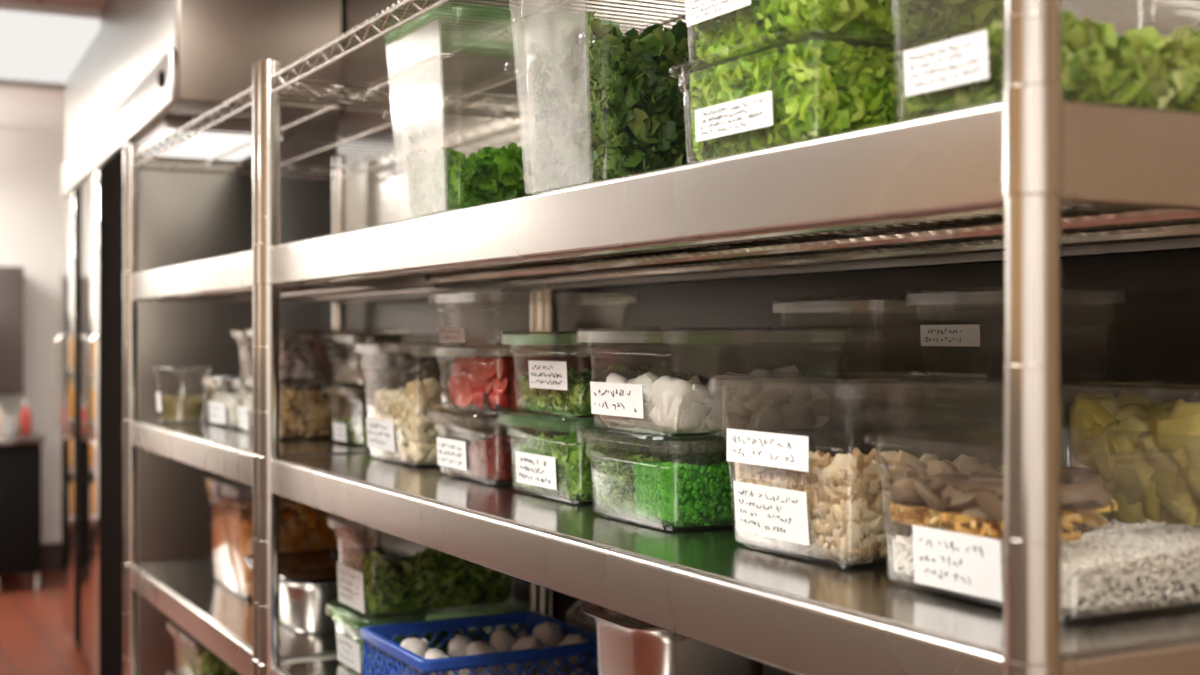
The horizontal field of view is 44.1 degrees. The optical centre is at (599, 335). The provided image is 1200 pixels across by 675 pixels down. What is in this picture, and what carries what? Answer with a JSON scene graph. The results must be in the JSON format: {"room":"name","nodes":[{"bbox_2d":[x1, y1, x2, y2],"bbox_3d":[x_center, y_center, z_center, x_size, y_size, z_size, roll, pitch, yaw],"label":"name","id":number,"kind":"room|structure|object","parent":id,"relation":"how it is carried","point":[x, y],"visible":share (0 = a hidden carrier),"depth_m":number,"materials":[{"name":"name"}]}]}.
{"room":"commercial kitchen","nodes":[
{"label":"commercial kitchen","id":0,"kind":"room"},
{"bbox_2d":[0,128,66,543],"bbox_3d":[-4.237,0.085,7.997,3.800,2.530,0.100,0,0,-28],"label":"wall","id":1,"kind":"structure","parent":0,"point":[31,161],"depth_m":8.48,"materials":[{"name":"white paint"}]},
{"bbox_2d":[0,266,23,394],"bbox_3d":[-3.344,-0.030,8.211,0.240,0.700,0.347,0,0,-28],"label":"upper cabinet","id":2,"kind":"object","parent":1,"relation":"attached to","point":[11,278],"visible":1,"depth_m":8.09,"materials":[{"name":"grey"}]},
{"bbox_2d":[41,542,61,571],"bbox_3d":[-4.226,1.270,7.932,3.560,0.160,0.024,0,0,-28],"label":"baseboard","id":3,"kind":"structure","parent":1,"relation":"attached to","point":[51,553],"depth_m":8.49,"materials":[{"name":"tile"}]},
{"bbox_2d":[0,571,92,674],"bbox_3d":[-1.594,1.400,3.003,4.000,0.100,11.600,0,0,-28],"label":"floor","id":4,"kind":"structure","parent":0,"point":[35,639],"depth_m":6.76,"materials":[{"name":"red tile"}]},
{"bbox_2d":[0,430,45,590],"bbox_3d":[-3.201,0.940,8.048,0.270,0.820,0.660,0,0,-28],"label":"base cabinet","id":5,"kind":"object","parent":4,"relation":"on","point":[20,454],"visible":0.93,"depth_m":7.78,"materials":[{"name":"black plastic"}]},
{"bbox_2d":[0,430,45,444],"bbox_3d":[-3.201,0.549,8.048,0.270,0.039,0.660,0,0,-28],"label":"countertop","id":6,"kind":"structure","parent":5,"relation":"on","point":[17,438],"depth_m":7.79,"materials":[{"name":"metal"}]},
{"bbox_2d":[20,400,30,433],"bbox_3d":[-3.115,0.437,8.025,0.058,0.185,0.058,0,0,-28],"label":"squeeze bottle","id":7,"kind":"object","parent":6,"relation":"on","point":[25,415],"visible":1,"depth_m":8.00,"materials":[{"name":"red"}]},
{"bbox_2d":[55,0,341,674],"bbox_3d":[-1.561,0.087,5.304,0.493,2.526,2.952,0,0,-25],"label":"refrigerator","id":8,"kind":"object","parent":4,"relation":"on","point":[148,62],"visible":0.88,"depth_m":4.82,"materials":[{"name":"metal"}]},
{"bbox_2d":[135,117,283,159],"bbox_3d":[-1.205,-0.597,4.528,0.340,0.044,0.600,0,0,-25],"label":"strip light","id":9,"kind":"object","parent":8,"relation":"attached to","point":[167,125],"visible":0.48,"depth_m":4.35,"materials":[{"name":"white paint"}]},
{"bbox_2d":[138,129,280,159],"bbox_3d":[-1.205,-0.581,4.528,0.330,0.012,0.580,0,0,-25],"label":"diffuser","id":10,"kind":"object","parent":9,"relation":"attached to","point":[157,134],"depth_m":4.44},
{"bbox_2d":[123,62,538,674],"bbox_3d":[-0.647,0.434,3.288,0.578,1.832,1.280,0,0,-28],"label":"shelving unit","id":11,"kind":"object","parent":4,"relation":"on","point":[225,621],"visible":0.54,"depth_m":3.24,"materials":[{"name":"metal"}]},
{"bbox_2d":[153,366,210,422],"bbox_3d":[-1.024,0.143,3.627,0.138,0.137,0.138,0,0,-28],"label":"storage jar","id":12,"kind":"object","parent":11,"relation":"on","point":[158,394],"visible":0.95,"depth_m":3.62,"materials":[{"name":"clear plastic"}]},
{"bbox_2d":[161,395,202,420],"bbox_3d":[-1.025,0.175,3.628,0.102,0.061,0.102,0,0,-28],"label":"olives","id":13,"kind":"object","parent":12,"relation":"in","point":[175,407],"visible":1,"depth_m":3.59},
{"bbox_2d":[201,376,313,428],"bbox_3d":[-0.794,0.154,3.503,0.250,0.115,0.265,0,0,-28],"label":"storage bin","id":14,"kind":"object","parent":11,"relation":"on","point":[217,415],"visible":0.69,"depth_m":3.46,"materials":[{"name":"clear plastic"}]},
{"bbox_2d":[211,389,250,426],"bbox_3d":[-0.795,0.167,3.502,0.207,0.083,0.223,0,0,-28],"label":"chunks","id":15,"kind":"object","parent":14,"relation":"in","point":[231,400],"visible":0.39,"depth_m":3.40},
{"bbox_2d":[231,379,298,432],"bbox_3d":[-0.688,0.154,3.302,0.250,0.115,0.150,0,0,-28],"label":"storage bin","id":16,"kind":"object","parent":11,"relation":"on","point":[242,410],"visible":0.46,"depth_m":3.25,"materials":[{"name":"clear plastic"}]},
{"bbox_2d":[242,392,252,430],"bbox_3d":[-0.688,0.159,3.302,0.208,0.098,0.108,0,0,-28],"label":"cubes","id":17,"kind":"object","parent":16,"relation":"in","point":[247,399],"visible":0.14,"depth_m":3.23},
{"bbox_2d":[231,329,351,379],"bbox_3d":[-0.688,0.042,3.302,0.250,0.113,0.150,0,0,-28],"label":"storage bin","id":18,"kind":"object","parent":16,"relation":"on","point":[241,330],"visible":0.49,"depth_m":3.32,"materials":[{"name":"clear plastic"}]},
{"bbox_2d":[242,339,252,378],"bbox_3d":[-0.689,0.050,3.302,0.208,0.090,0.110,0,0,-28],"label":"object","id":19,"kind":"object","parent":18,"relation":"in","point":[247,350],"visible":0.16,"depth_m":3.25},
{"bbox_2d":[244,377,337,439],"bbox_3d":[-0.574,0.150,3.130,0.320,0.123,0.220,0,0,-28],"label":"storage bin","id":20,"kind":"object","parent":11,"relation":"on","point":[312,380],"visible":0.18,"depth_m":3.05,"materials":[{"name":"clear plastic"}]},
{"bbox_2d":[245,328,411,380],"bbox_3d":[-0.574,0.037,3.130,0.320,0.107,0.220,0,0,-28],"label":"storage bin","id":21,"kind":"object","parent":20,"relation":"on","point":[381,329],"visible":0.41,"depth_m":3.09,"materials":[{"name":"clear plastic"}]},
{"bbox_2d":[280,333,401,378],"bbox_3d":[-0.574,0.041,3.130,0.279,0.092,0.179,0,0,-28],"label":"pale crumples","id":22,"kind":"object","parent":21,"relation":"in","point":[304,355],"visible":0.62,"depth_m":3.05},
{"bbox_2d":[280,382,392,437],"bbox_3d":[-0.574,0.154,3.130,0.279,0.108,0.179,0,0,-28],"label":"crouton","id":23,"kind":"object","parent":20,"relation":"in","point":[305,411],"visible":0.49,"depth_m":3.03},
{"bbox_2d":[202,475,381,598],"bbox_3d":[-0.699,0.449,3.387,0.354,0.245,0.354,0,0,-28],"label":"storage bin","id":24,"kind":"object","parent":11,"relation":"on","point":[205,477],"visible":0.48,"depth_m":3.37,"materials":[{"name":"clear plastic"}]},
{"bbox_2d":[211,497,378,597],"bbox_3d":[-0.699,0.460,3.387,0.317,0.215,0.316,0,0,-28],"label":"squash","id":25,"kind":"object","parent":24,"relation":"in","point":[303,527],"visible":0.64,"depth_m":3.27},
{"bbox_2d":[243,546,427,633],"bbox_3d":[-0.526,0.504,3.017,0.330,0.136,0.385,0,0,-28],"label":"steel pan","id":26,"kind":"object","parent":11,"relation":"on","point":[308,578],"visible":0.46,"depth_m":2.85,"materials":[{"name":"silver"}]},
{"bbox_2d":[322,383,443,448],"bbox_3d":[-0.389,0.153,2.920,0.270,0.117,0.265,0,0,-28],"label":"storage bin","id":27,"kind":"object","parent":11,"relation":"on","point":[339,429],"visible":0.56,"depth_m":2.88,"materials":[{"name":"clear plastic"}]},
{"bbox_2d":[322,386,373,448],"bbox_3d":[-0.389,0.156,2.920,0.264,0.112,0.259,0,0,-28],"label":"tub","id":28,"kind":"object","parent":27,"relation":"in","point":[339,429],"depth_m":2.89,"materials":[{"name":"clear plastic"}]},
{"bbox_2d":[333,415,369,445],"bbox_3d":[-0.390,0.179,2.919,0.226,0.059,0.220,0,0,-28],"label":"greens","id":29,"kind":"object","parent":27,"relation":"in","point":[356,429],"visible":0.29,"depth_m":2.85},
{"bbox_2d":[321,333,484,386],"bbox_3d":[-0.389,0.046,2.920,0.270,0.101,0.265,0,0,-28],"label":"storage bin","id":30,"kind":"object","parent":27,"relation":"on","point":[352,333],"visible":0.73,"depth_m":2.85,"materials":[{"name":"clear plastic"}]},
{"bbox_2d":[334,351,467,384],"bbox_3d":[-0.390,0.061,2.920,0.227,0.064,0.222,0,0,-28],"label":"plastic container","id":31,"kind":"object","parent":30,"relation":"in","point":[394,368],"visible":0.89,"depth_m":2.83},
{"bbox_3d":[-0.855,0.873,3.542,0.300,0.117,0.340,0,0,-28],"label":"storage bin","id":32,"kind":"object","parent":11,"relation":"on","visible":0},
{"bbox_2d":[168,625,201,674],"bbox_3d":[-0.855,0.756,3.542,0.300,0.121,0.340,0,0,-28],"label":"storage bin","id":33,"kind":"object","parent":32,"relation":"on","point":[177,665],"visible":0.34,"depth_m":3.59,"materials":[{"name":"clear plastic"}]},
{"bbox_2d":[168,625,184,674],"bbox_3d":[-0.855,0.758,3.542,0.294,0.116,0.334,0,0,-28],"label":"tub","id":34,"kind":"object","parent":33,"relation":"in","point":[177,666],"depth_m":3.59,"materials":[{"name":"clear plastic"}]},
{"bbox_2d":[177,645,240,674],"bbox_3d":[-0.854,0.760,3.541,0.258,0.105,0.297,0,0,-28],"label":"vegetables","id":35,"kind":"object","parent":33,"relation":"in","point":[193,661],"visible":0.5,"depth_m":3.40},
{"bbox_2d":[258,0,1199,674],"bbox_3d":[0.091,0.434,1.895,0.578,1.832,1.868,0,0,-28],"label":"shelving unit","id":36,"kind":"object","parent":4,"relation":"on","point":[1031,179],"visible":0.71,"depth_m":1.34,"materials":[{"name":"metal"}]},
{"bbox_2d":[325,602,526,673],"bbox_3d":[-0.304,0.520,2.597,0.320,0.103,0.215,0,0,-28],"label":"storage bin","id":37,"kind":"object","parent":36,"relation":"on","point":[348,651],"visible":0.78,"depth_m":2.53,"materials":[{"name":"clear plastic"}]},
{"bbox_2d":[345,627,491,671],"bbox_3d":[-0.304,0.541,2.597,0.275,0.054,0.171,0,0,-28],"label":"leaves","id":38,"kind":"object","parent":37,"relation":"in","point":[443,634],"visible":0.08,"depth_m":2.59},
{"bbox_2d":[328,516,514,616],"bbox_3d":[-0.304,0.393,2.598,0.316,0.155,0.207,0,0,-28],"label":"storage bin","id":39,"kind":"object","parent":37,"relation":"on","point":[350,580],"visible":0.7,"depth_m":2.53,"materials":[{"name":"clear plastic"}]},
{"bbox_2d":[341,547,510,613],"bbox_3d":[-0.304,0.410,2.598,0.272,0.113,0.164,0,0,-28],"label":"leafy greens","id":40,"kind":"object","parent":39,"relation":"in","point":[432,578],"visible":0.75,"depth_m":2.53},
{"bbox_2d":[355,342,553,467],"bbox_3d":[-0.250,0.111,2.513,0.280,0.201,0.275,0,0,-28],"label":"storage bin","id":41,"kind":"object","parent":36,"relation":"on","point":[380,433],"visible":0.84,"depth_m":2.48,"materials":[{"name":"clear plastic"}]},
{"bbox_2d":[370,377,537,464],"bbox_3d":[-0.250,0.137,2.511,0.235,0.143,0.228,0,0,-28],"label":"cauliflower","id":42,"kind":"object","parent":41,"relation":"in","point":[409,409],"visible":0.57,"depth_m":2.40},
{"bbox_2d":[360,611,597,674],"bbox_3d":[-0.186,0.524,2.364,0.320,0.096,0.292,0,0,-28],"label":"plastic crate","id":43,"kind":"object","parent":36,"relation":"on","point":[373,635],"visible":0.77,"depth_m":2.33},
{"bbox_2d":[400,638,429,666],"bbox_3d":[-0.288,0.495,2.306,0.048,0.049,0.055,0,0,-26],"label":"garlic bulb","id":44,"kind":"object","parent":43,"relation":"in","point":[419,647],"visible":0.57,"depth_m":2.29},
{"bbox_2d":[424,648,449,674],"bbox_3d":[-0.246,0.496,2.235,0.041,0.046,0.045,0,0,-28],"label":"garlic bulb","id":45,"kind":"object","parent":43,"relation":"in","point":[435,653],"visible":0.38,"depth_m":2.22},
{"bbox_2d":[448,634,471,656],"bbox_3d":[-0.219,0.497,2.346,0.044,0.048,0.045,0,0,4],"label":"garlic bulb","id":46,"kind":"object","parent":43,"relation":"in","point":[457,646],"visible":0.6,"depth_m":2.33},
{"bbox_2d":[466,640,495,673],"bbox_3d":[-0.183,0.493,2.273,0.045,0.049,0.050,0,0,-14],"label":"garlic bulb","id":47,"kind":"object","parent":43,"relation":"in","point":[477,647],"visible":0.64,"depth_m":2.26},
{"bbox_2d":[490,628,516,651],"bbox_3d":[-0.158,0.495,2.382,0.046,0.048,0.043,0,0,-35],"label":"garlic bulb","id":48,"kind":"object","parent":43,"relation":"in","point":[502,640],"visible":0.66,"depth_m":2.37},
{"bbox_2d":[512,635,543,667],"bbox_3d":[-0.113,0.492,2.309,0.050,0.052,0.046,0,0,3],"label":"garlic bulb","id":49,"kind":"object","parent":43,"relation":"in","point":[529,642],"visible":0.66,"depth_m":2.29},
{"bbox_2d":[533,621,564,646],"bbox_3d":[-0.085,0.493,2.413,0.052,0.058,0.049,0,0,33],"label":"garlic bulb","id":50,"kind":"object","parent":43,"relation":"in","point":[550,634],"visible":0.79,"depth_m":2.40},
{"bbox_2d":[543,659,570,674],"bbox_3d":[-0.069,0.543,2.389,0.050,0.042,0.050,0,0,42],"label":"garlic bulb","id":51,"kind":"object","parent":43,"relation":"in","point":[565,669],"visible":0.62,"depth_m":2.38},
{"bbox_2d":[559,633,588,663],"bbox_3d":[-0.040,0.494,2.338,0.044,0.050,0.044,0,0,-44],"label":"garlic bulb","id":52,"kind":"object","parent":43,"relation":"in","point":[571,638],"visible":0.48,"depth_m":2.33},
{"bbox_2d":[383,23,620,218],"bbox_3d":[-0.138,-0.295,2.074,0.280,0.273,0.245,0,0,-28],"label":"storage bin","id":53,"kind":"object","parent":36,"relation":"on","point":[512,43],"visible":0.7,"depth_m":2.14,"materials":[{"name":"clear plastic"}]},
{"bbox_2d":[407,141,540,217],"bbox_3d":[-0.138,-0.218,2.075,0.224,0.111,0.190,0,0,-28],"label":"leafy greens","id":54,"kind":"object","parent":53,"relation":"in","point":[452,181],"visible":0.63,"depth_m":1.99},
{"bbox_2d":[427,407,602,485],"bbox_3d":[-0.102,0.161,2.217,0.265,0.101,0.245,0,0,-28],"label":"storage bin","id":55,"kind":"object","parent":36,"relation":"on","point":[451,453],"visible":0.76,"depth_m":2.17,"materials":[{"name":"clear plastic"}]},
{"bbox_2d":[430,412,555,485],"bbox_3d":[-0.102,0.164,2.217,0.259,0.096,0.239,0,0,-28],"label":"tub","id":56,"kind":"object","parent":55,"relation":"in","point":[451,453],"depth_m":2.17,"materials":[{"name":"clear plastic"}]},
{"bbox_2d":[444,432,582,482],"bbox_3d":[-0.102,0.173,2.217,0.223,0.070,0.202,0,0,-28],"label":"beets","id":57,"kind":"object","parent":55,"relation":"in","point":[489,460],"visible":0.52,"depth_m":2.10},
{"bbox_2d":[436,345,636,414],"bbox_3d":[-0.103,0.063,2.218,0.260,0.099,0.240,0,0,-28],"label":"storage bin","id":58,"kind":"object","parent":55,"relation":"on","point":[488,411],"visible":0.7,"depth_m":2.18,"materials":[{"name":"clear plastic"}]},
{"bbox_2d":[458,371,470,393],"bbox_3d":[-0.198,0.070,2.223,0.018,0.034,0.035,0,0,-44],"label":"tomato half","id":59,"kind":"object","parent":58,"relation":"in","point":[463,380],"visible":0.7,"depth_m":2.22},
{"bbox_2d":[457,391,472,407],"bbox_3d":[-0.200,0.093,2.222,0.033,0.031,0.022,0,0,45],"label":"tomato half","id":60,"kind":"object","parent":58,"relation":"in","point":[464,400],"visible":0.84,"depth_m":2.22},
{"bbox_2d":[472,387,483,409],"bbox_3d":[-0.178,0.092,2.162,0.016,0.034,0.034,1,0,-11],"label":"tomato half","id":61,"kind":"object","parent":58,"relation":"in","point":[478,396],"visible":1,"depth_m":2.15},
{"bbox_2d":[475,371,491,393],"bbox_3d":[-0.168,0.068,2.167,0.017,0.034,0.034,0,0,-42],"label":"tomato half","id":62,"kind":"object","parent":58,"relation":"in","point":[483,382],"visible":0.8,"depth_m":2.16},
{"bbox_2d":[483,357,498,379],"bbox_3d":[-0.155,0.047,2.137,0.034,0.032,0.023,0,0,43],"label":"tomato half","id":63,"kind":"object","parent":58,"relation":"in","point":[490,369],"visible":0.83,"depth_m":2.13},
{"bbox_2d":[490,391,510,407],"bbox_3d":[-0.141,0.090,2.106,0.029,0.024,0.033,0,0,27],"label":"tomato half","id":64,"kind":"object","parent":58,"relation":"in","point":[503,400],"visible":1,"depth_m":2.10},
{"bbox_2d":[493,376,510,393],"bbox_3d":[-0.138,0.070,2.109,0.019,0.032,0.033,0,0,-34],"label":"tomato half","id":65,"kind":"object","parent":58,"relation":"in","point":[503,385],"visible":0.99,"depth_m":2.10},
{"bbox_2d":[497,356,509,379],"bbox_3d":[-0.136,0.045,2.108,0.017,0.034,0.035,0,0,-18],"label":"tomato half","id":66,"kind":"object","parent":58,"relation":"in","point":[503,365],"visible":1,"depth_m":2.10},
{"bbox_2d":[508,392,526,411],"bbox_3d":[-0.118,0.092,2.125,0.034,0.033,0.018,0,0,-19],"label":"tomato half","id":67,"kind":"object","parent":58,"relation":"in","point":[516,403],"visible":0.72,"depth_m":2.12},
{"bbox_2d":[508,372,526,394],"bbox_3d":[-0.118,0.068,2.126,0.034,0.034,0.016,0,-2,-12],"label":"tomato half","id":68,"kind":"object","parent":58,"relation":"in","point":[515,384],"visible":0.67,"depth_m":2.12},
{"bbox_2d":[509,356,528,374],"bbox_3d":[-0.118,0.045,2.123,0.034,0.032,0.022,0,0,-27],"label":"tomato half","id":69,"kind":"object","parent":58,"relation":"in","point":[521,365],"visible":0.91,"depth_m":2.12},
{"bbox_2d":[429,289,635,346],"bbox_3d":[-0.103,-0.025,2.218,0.260,0.081,0.240,0,0,-28],"label":"storage bin","id":70,"kind":"object","parent":58,"relation":"on","point":[446,334],"visible":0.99,"depth_m":2.20,"materials":[{"name":"clear plastic"}]},
{"bbox_2d":[564,356,581,371],"bbox_3d":[-0.042,0.046,2.165,0.034,0.033,0.019,0,0,-33],"label":"tomato half","id":71,"kind":"object","parent":58,"relation":"in","point":[576,363],"visible":0.52,"depth_m":2.16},
{"bbox_2d":[581,356,598,372],"bbox_3d":[-0.018,0.046,2.178,0.032,0.032,0.016,0,0,-43],"label":"tomato half","id":72,"kind":"object","parent":58,"relation":"in","point":[586,363],"visible":0.63,"depth_m":2.17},
{"bbox_2d":[507,0,590,193],"bbox_3d":[0.057,-0.295,1.708,0.280,0.273,0.235,0,0,-28],"label":"storage bin","id":73,"kind":"object","parent":36,"relation":"on","point":[540,76],"visible":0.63,"depth_m":1.68,"materials":[{"name":"clear plastic"}]},
{"bbox_2d":[518,0,534,193],"bbox_3d":[0.057,-0.292,1.708,0.274,0.268,0.229,0,0,-28],"label":"tub","id":74,"kind":"object","parent":73,"relation":"in","point":[518,0],"depth_m":1.73,"materials":[{"name":"clear plastic"}]},
{"bbox_2d":[530,10,714,192],"bbox_3d":[0.057,-0.266,1.708,0.234,0.208,0.189,0,0,-28],"label":"greens","id":75,"kind":"object","parent":73,"relation":"in","point":[622,113],"visible":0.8,"depth_m":1.62,"materials":[{"name":"plant"}]},
{"bbox_2d":[498,409,724,504],"bbox_3d":[0.021,0.157,1.979,0.265,0.110,0.238,0,0,-28],"label":"storage bin","id":76,"kind":"object","parent":36,"relation":"on","point":[531,469],"visible":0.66,"depth_m":1.92,"materials":[{"name":"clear plastic"}]},
{"bbox_2d":[515,427,718,500],"bbox_3d":[0.021,0.163,1.979,0.224,0.089,0.196,0,0,-28],"label":"chopped herbs","id":77,"kind":"object","parent":76,"relation":"in","point":[574,470],"visible":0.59,"depth_m":1.89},
{"bbox_2d":[501,331,733,417],"bbox_3d":[0.021,0.049,1.980,0.260,0.109,0.230,0,0,-28],"label":"storage bin","id":78,"kind":"object","parent":76,"relation":"on","point":[542,374],"visible":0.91,"depth_m":1.91,"materials":[{"name":"clear plastic"}]},
{"bbox_2d":[519,363,702,414],"bbox_3d":[0.021,0.068,1.980,0.216,0.063,0.185,0,0,-28],"label":"greens","id":79,"kind":"object","parent":78,"relation":"in","point":[576,400],"visible":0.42,"depth_m":1.94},
{"bbox_2d":[513,351,720,417],"bbox_3d":[0.021,0.051,1.980,0.254,0.104,0.224,0,0,-28],"label":"tub","id":80,"kind":"object","parent":78,"relation":"in","point":[542,374],"depth_m":1.90,"materials":[{"name":"clear plastic"}]},
{"bbox_2d":[582,603,762,674],"bbox_3d":[0.092,0.444,1.712,0.200,0.255,0.190,0,0,-28],"label":"steel pan","id":81,"kind":"object","parent":36,"relation":"on","point":[626,645],"visible":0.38,"depth_m":1.64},
{"bbox_2d":[576,425,852,531],"bbox_3d":[0.132,0.160,1.722,0.270,0.104,0.230,0,0,-28],"label":"storage bin","id":82,"kind":"object","parent":36,"relation":"on","point":[817,433],"visible":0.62,"depth_m":1.65,"materials":[{"name":"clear plastic"}]},
{"bbox_2d":[596,449,726,520],"bbox_3d":[0.113,0.170,1.757,0.228,0.076,0.108,0,0,-28],"label":"chives","id":83,"kind":"object","parent":82,"relation":"in","point":[615,480],"visible":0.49,"depth_m":1.70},
{"bbox_2d":[633,460,735,526],"bbox_3d":[0.155,0.172,1.676,0.228,0.071,0.086,0,0,-28],"label":"peas","id":84,"kind":"object","parent":82,"relation":"in","point":[669,494],"visible":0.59,"depth_m":1.61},
{"bbox_2d":[576,327,851,436],"bbox_3d":[0.132,0.050,1.722,0.270,0.119,0.230,0,0,-28],"label":"storage bin","id":85,"kind":"object","parent":82,"relation":"on","point":[614,399],"visible":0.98,"depth_m":1.68,"materials":[{"name":"clear plastic"}]},
{"bbox_2d":[599,365,829,432],"bbox_3d":[0.132,0.069,1.721,0.224,0.073,0.185,0,0,-28],"label":"mozzarella ball","id":86,"kind":"object","parent":85,"relation":"in","point":[670,404],"visible":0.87,"depth_m":1.64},
{"bbox_2d":[668,67,772,159],"bbox_3d":[0.240,-0.206,1.383,0.294,0.096,0.244,0,0,-28],"label":"storage bin","id":87,"kind":"object","parent":36,"relation":"on","point":[753,112],"visible":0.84,"depth_m":1.32,"materials":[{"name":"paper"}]},
{"bbox_2d":[668,67,689,159],"bbox_3d":[0.240,-0.206,1.383,0.294,0.096,0.244,0,0,-28],"label":"tub","id":88,"kind":"object","parent":87,"relation":"in","point":[670,67],"depth_m":1.41,"materials":[{"name":"clear plastic"}]},
{"bbox_2d":[686,0,750,68],"bbox_3d":[0.240,-0.332,1.383,0.300,0.155,0.250,0,0,-28],"label":"storage bin","id":89,"kind":"object","parent":87,"relation":"on","point":[697,11],"visible":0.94,"depth_m":1.37,"materials":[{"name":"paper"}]},
{"bbox_2d":[694,0,1003,65],"bbox_3d":[0.240,-0.329,1.383,0.259,0.140,0.209,0,0,-28],"label":"lettuce leaves","id":90,"kind":"object","parent":89,"relation":"in","point":[759,26],"visible":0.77,"depth_m":1.30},
{"bbox_2d":[690,39,911,160],"bbox_3d":[0.240,-0.205,1.383,0.259,0.086,0.209,0,0,-28],"label":"lettuce leaves","id":91,"kind":"object","parent":87,"relation":"in","point":[819,89],"visible":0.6,"depth_m":1.27,"materials":[{"name":"plant"}]},
{"bbox_2d":[763,663,796,674],"bbox_3d":[0.151,0.454,1.995,0.240,0.235,0.215,0,0,-28],"label":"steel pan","id":92,"kind":"object","parent":36,"relation":"on","point":[767,669],"visible":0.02,"depth_m":1.94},
{"bbox_2d":[710,371,1003,568],"bbox_3d":[0.273,0.125,1.465,0.270,0.173,0.243,0,0,-28],"label":"storage bin","id":93,"kind":"object","parent":36,"relation":"on","point":[767,511],"visible":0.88,"depth_m":1.42,"materials":[{"name":"clear plastic"}]},
{"bbox_2d":[734,448,1003,563],"bbox_3d":[0.273,0.154,1.464,0.227,0.107,0.201,0,0,-28],"label":"nuts","id":94,"kind":"object","parent":93,"relation":"in","point":[846,498],"visible":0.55,"depth_m":1.35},
{"bbox_2d":[830,397,953,447],"bbox_3d":[0.325,0.147,1.853,0.145,0.130,0.230,0,0,-28],"label":"storage bin","id":95,"kind":"object","parent":36,"relation":"on","point":[832,405],"visible":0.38,"depth_m":1.78,"materials":[{"name":"clear plastic"}]},
{"bbox_2d":[772,296,953,405],"bbox_3d":[0.325,0.018,1.853,0.145,0.130,0.230,0,0,-28],"label":"storage bin","id":96,"kind":"object","parent":95,"relation":"on","point":[867,402],"visible":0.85,"depth_m":1.83,"materials":[{"name":"clear plastic"}]},
{"bbox_2d":[891,0,988,120],"bbox_3d":[0.381,-0.256,1.138,0.320,0.195,0.205,0,0,-28],"label":"storage bin","id":97,"kind":"object","parent":36,"relation":"on","point":[964,59],"visible":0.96,"depth_m":1.08,"materials":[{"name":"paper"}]},
{"bbox_2d":[891,0,903,120],"bbox_3d":[0.381,-0.253,1.138,0.314,0.190,0.199,0,0,-28],"label":"tub","id":98,"kind":"object","parent":97,"relation":"in","point":[891,0],"depth_m":1.14,"materials":[{"name":"clear plastic"}]},
{"bbox_2d":[904,11,1199,118],"bbox_3d":[0.381,-0.198,1.138,0.268,0.072,0.154,0,0,-28],"label":"lettuce leaves","id":99,"kind":"object","parent":97,"relation":"in","point":[1140,67],"visible":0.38,"depth_m":1.06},
{"bbox_2d":[905,405,1069,453],"bbox_3d":[0.449,0.147,1.618,0.145,0.130,0.230,0,0,-28],"label":"storage bin","id":100,"kind":"object","parent":36,"relation":"on","point":[933,411],"visible":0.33,"depth_m":1.62,"materials":[{"name":"clear plastic"}]},
{"bbox_2d":[905,285,1125,415],"bbox_3d":[0.449,0.016,1.618,0.145,0.135,0.230,0,0,-28],"label":"storage bin","id":101,"kind":"object","parent":100,"relation":"on","point":[931,335],"visible":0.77,"depth_m":1.62,"materials":[{"name":"clear plastic"}]},
{"bbox_2d":[864,427,1199,623],"bbox_3d":[0.388,0.148,1.221,0.259,0.127,0.259,0,0,-28],"label":"storage bin","id":102,"kind":"object","parent":36,"relation":"on","point":[968,564],"visible":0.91,"depth_m":1.17,"materials":[{"name":"clear plastic"}]},
{"bbox_2d":[892,518,1199,616],"bbox_3d":[0.389,0.184,1.221,0.218,0.049,0.219,0,0,-28],"label":"grains","id":103,"kind":"object","parent":102,"relation":"in","point":[1119,566],"visible":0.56,"depth_m":1.12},
{"bbox_2d":[890,498,1117,540],"bbox_3d":[0.381,0.151,1.233,0.220,0.016,0.193,0,0,-28],"label":"orange shreds","id":104,"kind":"object","parent":103,"relation":"on","point":[909,514],"visible":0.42,"depth_m":1.21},
{"bbox_2d":[889,466,1111,521],"bbox_3d":[0.378,0.131,1.240,0.222,0.023,0.179,0,0,-28],"label":"slices","id":105,"kind":"object","parent":104,"relation":"on","point":[978,494],"visible":0.64,"depth_m":1.20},
{"bbox_2d":[1061,377,1199,465],"bbox_3d":[0.564,0.127,1.368,0.172,0.169,0.290,0,0,-28],"label":"storage bin","id":106,"kind":"object","parent":36,"relation":"on","point":[1128,385],"visible":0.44,"depth_m":1.41,"materials":[{"name":"clear plastic"}]},
{"bbox_2d":[1069,391,1199,525],"bbox_3d":[0.564,0.131,1.368,0.130,0.154,0.248,0,0,-28],"label":"vegetables","id":107,"kind":"object","parent":106,"relation":"in","point":[1160,490],"visible":0.76,"depth_m":1.37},
{"bbox_2d":[0,0,107,131],"bbox_3d":[-1.594,-1.230,3.003,4.000,0.100,11.600,0,0,-28],"label":"ceiling","id":108,"kind":"structure","parent":0,"point":[20,108],"depth_m":7.58,"materials":[{"name":"paint"}]},
{"bbox_2d":[0,79,64,90],"bbox_3d":[-2.624,-1.167,6.701,1.100,0.025,0.420,0,0,-28],"label":"crown molding","id":109,"kind":"structure","parent":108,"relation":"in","point":[3,82],"depth_m":6.82,"materials":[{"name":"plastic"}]},
{"bbox_2d":[0,0,101,83],"bbox_3d":[-2.291,-1.147,5.859,0.660,0.064,1.360,0,0,-28],"label":"ceiling light","id":110,"kind":"object","parent":108,"relation":"attached to","point":[39,42],"visible":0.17,"depth_m":5.55,"materials":[{"name":"white paint"}]},
{"bbox_2d":[280,113,336,496],"bbox_3d":[-1.445,0.085,6.590,0.100,2.530,5.000,0,0,-28],"label":"wall","id":111,"kind":"structure","parent":0,"point":[305,203],"depth_m":6.00,"materials":[{"name":"white paint"}]},
{"bbox_2d":[337,0,1199,633],"bbox_3d":[0.082,0.085,2.703,0.100,2.530,3.300,0,0,-28],"label":"wall","id":112,"kind":"structure","parent":0,"point":[1156,332],"depth_m":2.12,"materials":[{"name":"metal"}]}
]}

